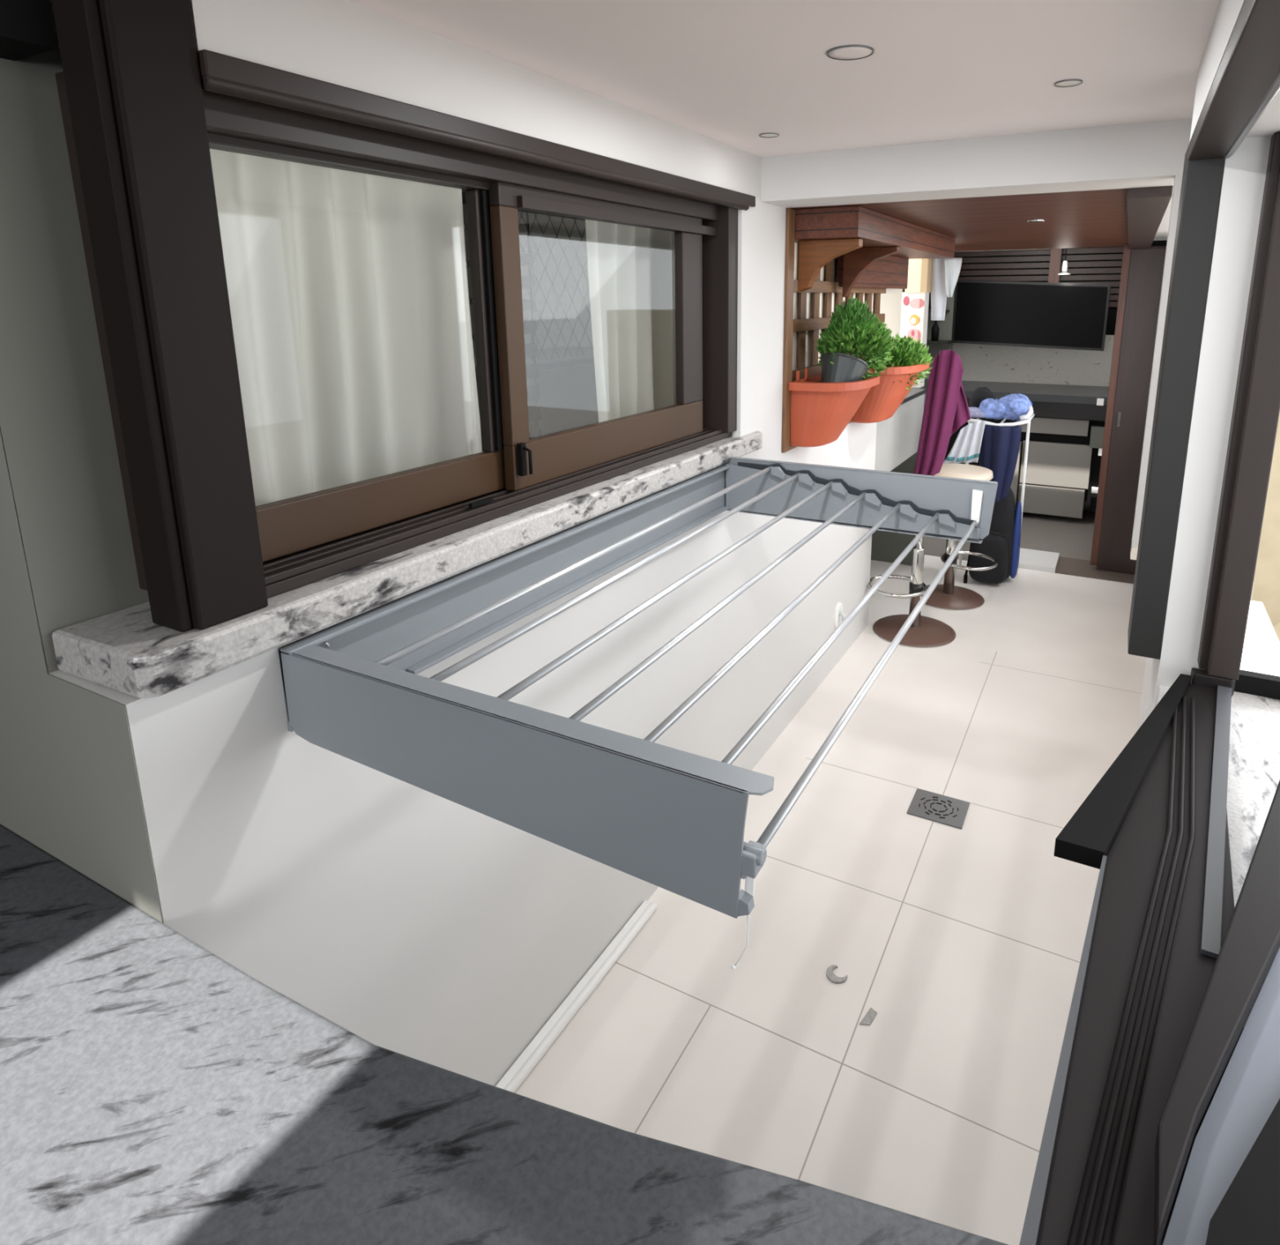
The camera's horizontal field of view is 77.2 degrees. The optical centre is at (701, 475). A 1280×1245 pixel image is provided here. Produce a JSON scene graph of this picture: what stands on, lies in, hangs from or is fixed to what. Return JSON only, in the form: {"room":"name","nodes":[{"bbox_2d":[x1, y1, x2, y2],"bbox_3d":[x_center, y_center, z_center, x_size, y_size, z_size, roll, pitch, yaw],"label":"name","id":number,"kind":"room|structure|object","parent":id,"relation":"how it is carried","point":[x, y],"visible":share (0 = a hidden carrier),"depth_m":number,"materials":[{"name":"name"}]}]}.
{"room":"enclosed balcony","nodes":[
{"label":"enclosed balcony","id":0,"kind":"room"},
{"bbox_2d":[0,0,163,923],"bbox_3d":[-1.392,0.199,1.436,1.600,2.400,0.167,6,14,27],"label":"wall","id":1,"kind":"structure","parent":0,"point":[56,428],"depth_m":1.07,"materials":[{"name":"white paint"}]},
{"bbox_2d":[0,0,57,61],"bbox_3d":[-1.468,-0.737,1.179,1.515,0.360,0.160,6,14,27],"label":"trim","id":2,"kind":"structure","parent":1,"relation":"attached to","point":[27,28],"depth_m":0.92,"materials":[{"name":"black rubber"}]},
{"bbox_2d":[47,0,876,1086],"bbox_3d":[-0.016,0.080,2.575,0.220,2.130,3.455,6,14,27],"label":"wall","id":3,"kind":"structure","parent":0,"point":[427,926],"depth_m":1.58,"materials":[{"name":"white paint"}]},
{"bbox_2d":[209,148,482,506],"bbox_3d":[-0.714,-0.242,1.474,0.065,0.800,0.880,6,14,27],"label":"sheer curtain","id":4,"kind":"object","parent":3,"relation":"hanging from","point":[348,291],"visible":0.43,"depth_m":1.52,"materials":[{"name":"white fabric"}]},
{"bbox_2d":[55,48,755,598],"bbox_3d":[-0.329,-0.337,1.822,0.197,0.740,1.775,6,14,27],"label":"window","id":5,"kind":"structure","parent":3,"relation":"in","point":[252,108],"depth_m":1.61,"materials":[{"name":"brown wood"}]},
{"bbox_2d":[52,430,762,698],"bbox_3d":[-0.333,0.059,1.888,0.207,0.060,1.968,6,14,27],"label":"sill","id":6,"kind":"structure","parent":3,"relation":"attached to","point":[124,651],"depth_m":1.23,"materials":[{"name":"white stone"}]},
{"bbox_2d":[51,0,267,631],"bbox_3d":[-0.694,-0.376,1.003,0.087,1.175,0.115,6,14,27],"label":"post","id":7,"kind":"object","parent":6,"relation":"on","point":[131,68],"visible":1,"depth_m":1.01,"materials":[{"name":"black paint"}]},
{"bbox_2d":[278,456,997,969],"bbox_3d":[0.085,0.254,1.683,0.803,0.261,1.530,6,14,27],"label":"drying rack","id":8,"kind":"object","parent":6,"relation":"attached to","point":[673,820],"visible":0.98,"depth_m":1.14,"materials":[{"name":"grey metal"}]},
{"bbox_2d":[585,219,675,422],"bbox_3d":[-0.142,-0.471,2.498,0.064,0.800,0.691,6,14,27],"label":"sheer curtain","id":9,"kind":"object","parent":3,"relation":"hanging from","point":[631,268],"visible":0.53,"depth_m":2.37,"materials":[{"name":"white fabric"}]},
{"bbox_2d":[834,602,845,628],"bbox_3d":[0.658,0.658,3.722,0.045,0.126,0.110,6,14,27],"label":"wall socket","id":10,"kind":"object","parent":3,"relation":"attached to","point":[839,615],"visible":0.8,"depth_m":3.70,"materials":[{"name":"white plastic"}]},
{"bbox_2d":[461,189,475,354],"bbox_3d":[-1.607,-0.082,2.938,0.100,2.300,2.380,6,14,27],"label":"wall","id":11,"kind":"structure","parent":0,"point":[464,210],"depth_m":3.69,"materials":[{"name":"grey paint"}]},
{"bbox_2d":[517,211,593,348],"bbox_3d":[-0.436,-0.232,3.595,1.350,2.300,0.100,6,14,27],"label":"wall","id":12,"kind":"structure","parent":0,"point":[545,284],"depth_m":3.50,"materials":[{"name":"grey paint"}]},
{"bbox_2d":[346,0,1219,157],"bbox_3d":[0.279,-0.799,1.343,1.650,0.123,1.990,6,14,27],"label":"ceiling","id":13,"kind":"structure","parent":0,"point":[731,73],"depth_m":1.47,"materials":[{"name":"white paint"}]},
{"bbox_2d":[759,132,778,137],"bbox_3d":[0.183,-0.917,2.155,0.054,0.003,0.054,6,14,27],"label":"recessed light","id":14,"kind":"object","parent":13,"relation":"in","point":[770,135],"visible":1,"depth_m":2.15,"materials":[{"name":"grey metal"}]},
{"bbox_2d":[1053,79,1083,87],"bbox_3d":[0.755,-0.806,1.641,0.054,0.003,0.054,6,14,27],"label":"recessed light","id":15,"kind":"object","parent":13,"relation":"in","point":[1068,82],"visible":1,"depth_m":1.64,"materials":[{"name":"grey metal"}]},
{"bbox_2d":[791,242,902,370],"bbox_3d":[0.577,-0.849,3.697,0.230,1.148,1.945,6,14,27],"label":"wall","id":16,"kind":"structure","parent":0,"point":[891,302],"depth_m":3.43,"materials":[{"name":"beige paint"}]},
{"bbox_2d":[797,238,862,292],"bbox_3d":[0.455,-0.742,2.832,0.222,0.178,0.045,6,14,27],"label":"wooden bracket","id":17,"kind":"object","parent":16,"relation":"attached to","point":[813,255],"visible":1,"depth_m":2.83,"materials":[{"name":"brown wood"}]},
{"bbox_2d":[781,208,886,453],"bbox_3d":[0.608,-0.639,3.449,0.072,0.846,1.465,6,14,27],"label":"trellis","id":18,"kind":"object","parent":16,"relation":"attached to","point":[802,324],"visible":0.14,"depth_m":3.09,"materials":[{"name":"brown wood"}]},
{"bbox_2d":[788,368,879,447],"bbox_3d":[0.539,-0.271,3.051,0.236,0.275,0.520,6,14,27],"label":"wall planter","id":19,"kind":"object","parent":18,"relation":"attached to","point":[820,412],"visible":0.86,"depth_m":2.89,"materials":[{"name":"ceramic"}]},
{"bbox_2d":[815,295,896,382],"bbox_3d":[0.603,-0.508,3.094,0.298,0.372,0.467,6,14,27],"label":"plant","id":20,"kind":"object","parent":19,"relation":"on","point":[851,328],"visible":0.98,"depth_m":2.95,"materials":[{"name":"green plant"}]},
{"bbox_2d":[852,355,929,422],"bbox_3d":[0.914,-0.417,3.737,0.251,0.290,0.630,6,14,27],"label":"wall planter","id":21,"kind":"object","parent":18,"relation":"attached to","point":[882,400],"visible":0.71,"depth_m":3.54,"materials":[{"name":"ceramic"}]},
{"bbox_2d":[865,333,933,392],"bbox_3d":[0.916,-0.522,3.728,0.306,0.278,0.634,6,14,27],"label":"herb plant","id":22,"kind":"object","parent":21,"relation":"in","point":[907,352],"visible":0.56,"depth_m":3.60,"materials":[{"name":"green plant"}]},
{"bbox_2d":[842,246,899,297],"bbox_3d":[0.697,-0.833,3.283,0.222,0.198,0.045,6,14,27],"label":"wooden bracket","id":23,"kind":"object","parent":16,"relation":"attached to","point":[856,261],"visible":0.87,"depth_m":3.28,"materials":[{"name":"brown wood"}]},
{"bbox_2d":[836,254,908,288],"bbox_3d":[0.842,-0.978,3.829,0.045,0.155,1.060,6,14,27],"label":"panel","id":24,"kind":"object","parent":16,"relation":"attached to","point":[889,272],"visible":0.64,"depth_m":3.86,"materials":[{"name":"brown wood"}]},
{"bbox_2d":[795,205,955,258],"bbox_3d":[0.795,-1.028,3.473,0.285,0.098,1.700,6,14,27],"label":"wall shelf","id":25,"kind":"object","parent":16,"relation":"attached to","point":[876,229],"depth_m":2.85,"materials":[{"name":"brown wood"}]},
{"bbox_2d":[515,506,1279,1244],"bbox_3d":[1.193,0.890,4.094,3.100,0.122,6.960,6,14,27],"label":"floor","id":26,"kind":"structure","parent":0,"point":[966,944],"depth_m":2.17,"materials":[{"name":"white tile"}]},
{"bbox_2d":[495,900,657,1093],"bbox_3d":[-0.308,1.293,1.967,0.042,0.026,0.715,6,14,27],"label":"trim strip","id":27,"kind":"object","parent":26,"relation":"on","point":[524,1064],"visible":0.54,"depth_m":1.95,"materials":[{"name":"white plastic"}]},
{"bbox_2d":[826,964,847,983],"bbox_3d":[0.345,1.282,2.050,0.045,0.006,0.054,-9,15,-35],"label":"ring","id":28,"kind":"object","parent":26,"relation":"on","point":[830,975],"visible":1,"depth_m":2.04,"materials":[{"name":"grey plastic"}]},
{"bbox_2d":[859,1007,877,1025],"bbox_3d":[0.405,1.311,1.928,0.021,0.003,0.058,10,16,38],"label":"scrap","id":29,"kind":"object","parent":26,"relation":"on","point":[868,1019],"visible":1,"depth_m":1.93,"materials":[{"name":"grey plastic"}]},
{"bbox_2d":[871,387,927,565],"bbox_3d":[0.927,0.103,4.715,0.512,1.150,1.108,6,14,27],"label":"wall","id":30,"kind":"structure","parent":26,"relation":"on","point":[897,437],"depth_m":4.71,"materials":[{"name":"white paint"}]},
{"bbox_2d":[900,387,927,404],"bbox_3d":[0.942,-0.441,4.574,0.462,0.025,1.088,6,14,27],"label":"countertop","id":31,"kind":"structure","parent":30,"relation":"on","point":[914,393],"depth_m":4.71,"materials":[{"name":"grey stone"}]},
{"bbox_2d":[866,536,955,648],"bbox_3d":[1.089,0.444,4.096,0.463,0.752,0.418,6,14,27],"label":"bar stool","id":32,"kind":"object","parent":26,"relation":"on","point":[925,632],"visible":0.66,"depth_m":4.09,"materials":[{"name":"silver metal"}]},
{"bbox_2d":[906,787,969,829],"bbox_3d":[0.809,1.132,2.720,0.180,0.006,0.155,6,14,27],"label":"floor drain","id":33,"kind":"object","parent":26,"relation":"on","point":[925,804],"visible":1,"depth_m":2.71,"materials":[{"name":"grey metal"}]},
{"bbox_2d":[921,462,997,610],"bbox_3d":[1.454,0.337,4.536,0.452,0.767,0.398,6,14,27],"label":"bar stool","id":34,"kind":"object","parent":26,"relation":"on","point":[947,596],"visible":0.7,"depth_m":4.53,"materials":[{"name":"silver metal"}]},
{"bbox_2d":[963,487,1021,583],"bbox_3d":[1.782,0.333,4.840,0.289,0.641,0.286,6,14,27],"label":"backpack","id":35,"kind":"object","parent":26,"relation":"on","point":[1002,543],"visible":0.71,"depth_m":4.76,"materials":[{"name":"black fabric"}]},
{"bbox_2d":[958,386,1035,574],"bbox_3d":[1.639,-0.009,4.640,0.439,1.397,0.731,6,14,27],"label":"clothes rack","id":36,"kind":"object","parent":26,"relation":"on","point":[1028,421],"depth_m":4.74,"materials":[{"name":"white plastic"}]},
{"bbox_2d":[913,350,970,475],"bbox_3d":[1.303,-0.328,4.303,0.276,0.692,0.122,6,14,27],"label":"towel","id":37,"kind":"object","parent":36,"relation":"hanging from","point":[946,409],"visible":0.98,"depth_m":4.28,"materials":[{"name":"fabric"}]},
{"bbox_2d":[943,420,986,463],"bbox_3d":[1.525,-0.188,4.649,0.237,0.277,0.034,6,14,27],"label":"towel","id":38,"kind":"object","parent":36,"relation":"hanging from","point":[966,448],"visible":0.97,"depth_m":4.64,"materials":[{"name":"fabric"}]},
{"bbox_2d":[968,407,985,417],"bbox_3d":[1.604,-0.368,4.682,0.251,0.064,0.160,6,14,27],"label":"folded garment","id":39,"kind":"object","parent":36,"relation":"on","point":[975,412],"visible":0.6,"depth_m":4.62,"materials":[{"name":"purple fabric"}]},
{"bbox_2d":[978,398,1005,419],"bbox_3d":[1.708,-0.385,4.645,0.182,0.124,0.192,6,14,27],"label":"folded garment","id":40,"kind":"object","parent":36,"relation":"on","point":[991,408],"visible":0.84,"depth_m":4.58,"materials":[{"name":"blue fabric"}]},
{"bbox_2d":[979,424,1022,502],"bbox_3d":[1.702,-0.066,4.585,0.224,0.441,0.084,6,14,27],"label":"garment","id":41,"kind":"object","parent":36,"relation":"hanging from","point":[1000,445],"visible":0.82,"depth_m":4.55,"materials":[{"name":"fabric"}]},
{"bbox_2d":[997,393,1033,420],"bbox_3d":[1.799,-0.391,4.576,0.197,0.159,0.189,6,14,27],"label":"folded garment","id":42,"kind":"object","parent":36,"relation":"on","point":[1015,405],"visible":0.9,"depth_m":4.52,"materials":[{"name":"blue fabric"}]},
{"bbox_2d":[1019,405,1033,420],"bbox_3d":[1.828,-0.348,4.484,0.081,0.082,0.045,-5,13,-19],"label":"sock","id":43,"kind":"object","parent":36,"relation":"on","point":[1030,411],"visible":1,"depth_m":4.47,"materials":[{"name":"fabric"}]},
{"bbox_2d":[919,378,1108,518],"bbox_3d":[2.616,-0.219,6.523,1.800,0.985,0.810,6,14,27],"label":"base cabinet","id":44,"kind":"object","parent":26,"relation":"on","point":[1066,433],"visible":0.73,"depth_m":6.09,"materials":[{"name":"black laminate"}]},
{"bbox_2d":[919,378,1108,404],"bbox_3d":[2.616,-0.674,6.427,1.800,0.055,0.800,6,14,27],"label":"countertop","id":45,"kind":"structure","parent":44,"relation":"on","point":[1083,394],"depth_m":6.24,"materials":[{"name":"grey stone"}]},
{"bbox_2d":[1088,425,1104,448],"bbox_3d":[2.962,-0.285,5.946,0.115,0.160,0.060,6,14,27],"label":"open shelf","id":46,"kind":"object","parent":44,"relation":"attached to","point":[1095,432],"depth_m":5.93,"materials":[{"name":"grey"}]},
{"bbox_2d":[1017,547,1059,573],"bbox_3d":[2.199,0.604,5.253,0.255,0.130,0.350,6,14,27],"label":"floor mat","id":47,"kind":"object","parent":26,"relation":"on","point":[1031,559],"depth_m":5.19,"materials":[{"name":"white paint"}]},
{"bbox_2d":[1054,556,1134,583],"bbox_3d":[2.527,0.652,5.088,0.485,0.106,0.350,6,14,27],"label":"trim","id":48,"kind":"structure","parent":26,"relation":"on","point":[1065,566],"depth_m":5.04,"materials":[{"name":"brown wood"}]},
{"bbox_2d":[900,258,932,387],"bbox_3d":[1.320,-0.978,4.967,0.170,0.850,0.130,6,14,27],"label":"tiled column","id":49,"kind":"structure","parent":0,"point":[915,300],"depth_m":4.89,"materials":[{"name":"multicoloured tile"}]},
{"bbox_2d":[902,296,914,336],"bbox_3d":[1.280,-0.981,4.921,0.080,0.241,0.005,6,14,27],"label":"flower","id":50,"kind":"object","parent":49,"relation":"on","point":[908,301],"depth_m":4.92,"materials":[{"name":"ceramic"}]},
{"bbox_2d":[911,317,915,324],"bbox_3d":[1.305,-0.949,4.915,0.030,0.040,0.005,6,14,27],"label":"flower","id":51,"kind":"object","parent":49,"relation":"on","point":[913,319],"depth_m":4.91,"materials":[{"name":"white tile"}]},
{"bbox_2d":[909,314,919,325],"bbox_3d":[1.312,-0.956,4.911,0.060,0.068,0.003,6,14,27],"label":"flower","id":52,"kind":"object","parent":49,"relation":"on","point":[913,318],"depth_m":4.91,"materials":[{"name":"ceramic"}]},
{"bbox_2d":[906,297,924,342],"bbox_3d":[1.317,-0.950,4.909,0.097,0.270,0.003,6,14,27],"label":"flower","id":53,"kind":"object","parent":49,"relation":"on","point":[915,306],"depth_m":4.91,"materials":[{"name":"paper"}]},
{"bbox_2d":[791,188,1128,251],"bbox_3d":[1.425,-1.185,3.817,1.100,0.050,3.060,6,14,27],"label":"ceiling","id":54,"kind":"structure","parent":0,"point":[1090,218],"depth_m":3.12,"materials":[{"name":"brown wood"}]},
{"bbox_2d":[930,257,961,320],"bbox_3d":[1.474,-1.162,4.847,0.190,0.440,0.105,6,14,27],"label":"towel","id":55,"kind":"object","parent":54,"relation":"hanging from","point":[945,272],"visible":0.94,"depth_m":4.89,"materials":[{"name":"white fabric"}]},
{"bbox_2d":[1027,219,1044,222],"bbox_3d":[1.347,-1.023,3.213,0.064,0.004,0.064,6,14,27],"label":"recessed light","id":56,"kind":"object","parent":54,"relation":"in","point":[1033,220],"visible":1,"depth_m":3.19,"materials":[{"name":"silver metal"}]},
{"bbox_2d":[1126,185,1173,248],"bbox_3d":[1.934,-1.099,3.494,0.110,0.080,2.940,6,14,27],"label":"trim","id":57,"kind":"structure","parent":54,"relation":"attached to","point":[1147,206],"depth_m":2.63,"materials":[{"name":"brown wood"}]},
{"bbox_2d":[760,118,1192,208],"bbox_3d":[0.850,-0.885,2.296,1.520,0.132,0.220,6,14,27],"label":"beam","id":58,"kind":"structure","parent":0,"point":[1151,153],"depth_m":2.23,"materials":[{"name":"white paint"}]},
{"bbox_2d":[924,334,1114,386],"bbox_3d":[2.913,-0.939,6.729,2.800,2.300,0.100,6,14,27],"label":"wall","id":59,"kind":"structure","parent":0,"point":[980,362],"depth_m":6.73,"materials":[{"name":"white stone"}]},
{"bbox_2d":[951,280,1111,351],"bbox_3d":[2.652,-1.299,6.415,1.169,0.540,0.338,9,15,35],"label":"television","id":60,"kind":"object","parent":59,"relation":"attached to","point":[1052,315],"visible":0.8,"depth_m":6.26,"materials":[{"name":"black"}]},
{"bbox_2d":[954,240,1167,334],"bbox_3d":[2.725,-1.572,6.535,1.920,0.820,0.155,6,14,27],"label":"wall panel","id":61,"kind":"object","parent":59,"relation":"attached to","point":[1094,265],"visible":0.13,"depth_m":6.44,"materials":[{"name":"brown wood"}]},
{"bbox_2d":[1130,174,1182,548],"bbox_3d":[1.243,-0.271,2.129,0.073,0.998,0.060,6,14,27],"label":"wall","id":62,"kind":"structure","parent":0,"point":[1178,179],"depth_m":2.11,"materials":[{"name":"white paint"}]},
{"bbox_2d":[1130,546,1137,559],"bbox_3d":[1.246,0.214,2.236,0.075,0.035,0.070,6,14,27],"label":"baseboard","id":63,"kind":"structure","parent":62,"relation":"attached to","point":[1134,550],"depth_m":2.22,"materials":[{"name":"beige"}]},
{"bbox_2d":[1153,185,1173,240],"bbox_3d":[2.147,-1.144,3.438,0.310,0.070,3.060,6,14,27],"label":"ceiling","id":64,"kind":"structure","parent":0,"point":[1162,233],"depth_m":3.86,"materials":[{"name":"white paint"}]},
{"bbox_2d":[1137,135,1271,730],"bbox_3d":[1.202,0.215,1.945,0.125,2.130,0.485,6,14,27],"label":"wall pillar","id":65,"kind":"structure","parent":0,"point":[1244,176],"depth_m":1.66,"materials":[{"name":"white paint"}]},
{"bbox_2d":[1156,684,1262,1026],"bbox_3d":[0.779,1.020,1.299,0.110,0.840,1.335,6,14,27],"label":"wall","id":66,"kind":"structure","parent":0,"point":[1162,689],"depth_m":1.79,"materials":[{"name":"white paint"}]},
{"bbox_2d":[1019,0,1279,1244],"bbox_3d":[0.692,0.056,1.122,0.243,1.200,1.640,8,15,31],"label":"window","id":67,"kind":"structure","parent":66,"relation":"in","point":[1154,826],"depth_m":1.22,"materials":[{"name":"black metal"}]},
{"bbox_2d":[1153,780,1279,1244],"bbox_3d":[0.732,0.602,0.923,0.218,0.040,0.949,11,17,41],"label":"casement","id":68,"kind":"object","parent":67,"relation":"attached to","point":[1228,1193],"visible":1,"depth_m":0.80,"materials":[{"name":"black metal"}]},
{"bbox_2d":[1226,691,1279,907],"bbox_3d":[1.033,0.593,1.361,0.263,0.045,0.931,8,15,33],"label":"ledge","id":69,"kind":"object","parent":66,"relation":"attached to","point":[1254,754],"visible":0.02,"depth_m":1.47,"materials":[{"name":"white stone"}]},
{"bbox_2d":[1234,669,1279,699],"bbox_3d":[1.423,0.484,1.664,0.565,0.045,0.030,6,14,27],"label":"trim","id":70,"kind":"structure","parent":66,"relation":"attached to","point":[1260,684],"depth_m":1.75,"materials":[{"name":"black metal"}]},
{"bbox_2d":[1189,0,1279,142],"bbox_3d":[0.761,-0.567,0.856,0.310,0.130,1.505,6,14,27],"label":"wall","id":71,"kind":"structure","parent":0,"point":[1228,11],"depth_m":1.26,"materials":[{"name":"white paint"}]},
{"bbox_3d":[1.379,-0.888,6.523,0.280,2.300,1.700,6,14,27],"label":"wall","id":72,"kind":"structure","parent":0,"visible":0},
{"bbox_2d":[926,288,955,357],"bbox_3d":[1.873,-1.371,6.612,0.420,0.800,0.300,6,14,27],"label":"wall shelf","id":73,"kind":"object","parent":72,"relation":"attached to","point":[944,342],"visible":0.26,"depth_m":6.68,"materials":[{"name":"black"}]},
{"bbox_2d":[928,292,930,310],"bbox_3d":[1.868,-1.448,6.563,0.064,0.172,0.062,6,14,27],"label":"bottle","id":74,"kind":"object","parent":73,"relation":"on","point":[929,308],"visible":0.16,"depth_m":6.54,"materials":[{"name":"black glass"}]},
{"bbox_2d":[931,320,939,341],"bbox_3d":[1.931,-1.197,6.585,0.064,0.172,0.062,6,14,27],"label":"bottle","id":75,"kind":"object","parent":73,"relation":"on","point":[935,329],"visible":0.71,"depth_m":6.57,"materials":[{"name":"black glass"}]},
{"bbox_3d":[2.566,-1.880,5.849,2.800,0.080,1.780,6,14,27],"label":"ceiling","id":76,"kind":"structure","parent":0,"visible":0},
{"bbox_2d":[1057,248,1071,275],"bbox_3d":[2.790,-1.714,6.101,0.090,0.355,0.089,6,14,27],"label":"pendant lamp","id":77,"kind":"object","parent":76,"relation":"hanging from","point":[1064,267],"visible":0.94,"depth_m":6.11,"materials":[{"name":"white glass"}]},
{"bbox_3d":[-0.978,-1.184,2.354,1.530,0.100,2.380,6,14,27],"label":"ceiling","id":78,"kind":"structure","parent":0,"visible":0},
{"bbox_2d":[520,210,542,439],"bbox_3d":[-0.454,-0.559,2.068,0.010,1.000,0.050,6,14,27],"label":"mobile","id":79,"kind":"object","parent":78,"relation":"hanging from","point":[526,259],"visible":0.7,"depth_m":2.11,"materials":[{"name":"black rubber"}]},
{"bbox_3d":[-0.948,1.115,2.795,1.430,0.020,2.280,6,14,27],"label":"floor","id":80,"kind":"structure","parent":0,"visible":0},
{"bbox_2d":[473,346,598,435],"bbox_3d":[-0.519,0.336,2.789,0.445,1.500,0.890,6,14,27],"label":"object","id":81,"kind":"object","parent":80,"relation":"on","point":[567,401],"visible":0.09,"depth_m":2.41,"materials":[{"name":"grey paint"}]},
{"bbox_2d":[462,191,593,360],"bbox_3d":[-0.490,-0.523,2.170,0.020,0.426,1.101,6,14,27],"label":"safety net","id":82,"kind":"object","parent":81,"relation":"on","point":[464,197],"visible":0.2,"depth_m":2.29,"materials":[{"name":"fabric"}]},
{"bbox_3d":[3.152,-0.626,5.311,0.130,2.300,2.250,6,14,27],"label":"wall","id":83,"kind":"structure","parent":0,"visible":0},
{"bbox_2d":[1089,244,1166,574],"bbox_3d":[2.623,-0.367,4.825,0.315,1.992,0.062,6,14,27],"label":"door","id":84,"kind":"structure","parent":83,"relation":"in","point":[1142,269],"depth_m":4.82,"materials":[{"name":"brown wood"}]},
{"label":"outside","id":85,"kind":"structure","parent":0,"visible":0},
{"bbox_3d":[25.396,5.272,7.209,38.400,0.200,46.000,6,14,27],"label":"ground","id":86,"kind":"structure","parent":85,"visible":0},
{"bbox_2d":[1251,413,1279,642],"bbox_3d":[11.370,0.706,12.678,7.100,6.450,3.800,6,14,27],"label":"building","id":87,"kind":"structure","parent":86,"relation":"on","point":[1266,588],"depth_m":12.75,"materials":[{"name":"brown paint"}]},
{"bbox_3d":[-0.958,1.051,1.143,2.800,0.860,0.120,6,14,27],"label":"wall","id":88,"kind":"structure","parent":0,"visible":0},
{"bbox_2d":[0,824,1008,1244],"bbox_3d":[-0.740,0.665,0.825,2.800,0.030,0.723,6,14,27],"label":"countertop","id":89,"kind":"structure","parent":88,"relation":"on","point":[154,1091],"depth_m":0.79,"materials":[{"name":"white stone"}]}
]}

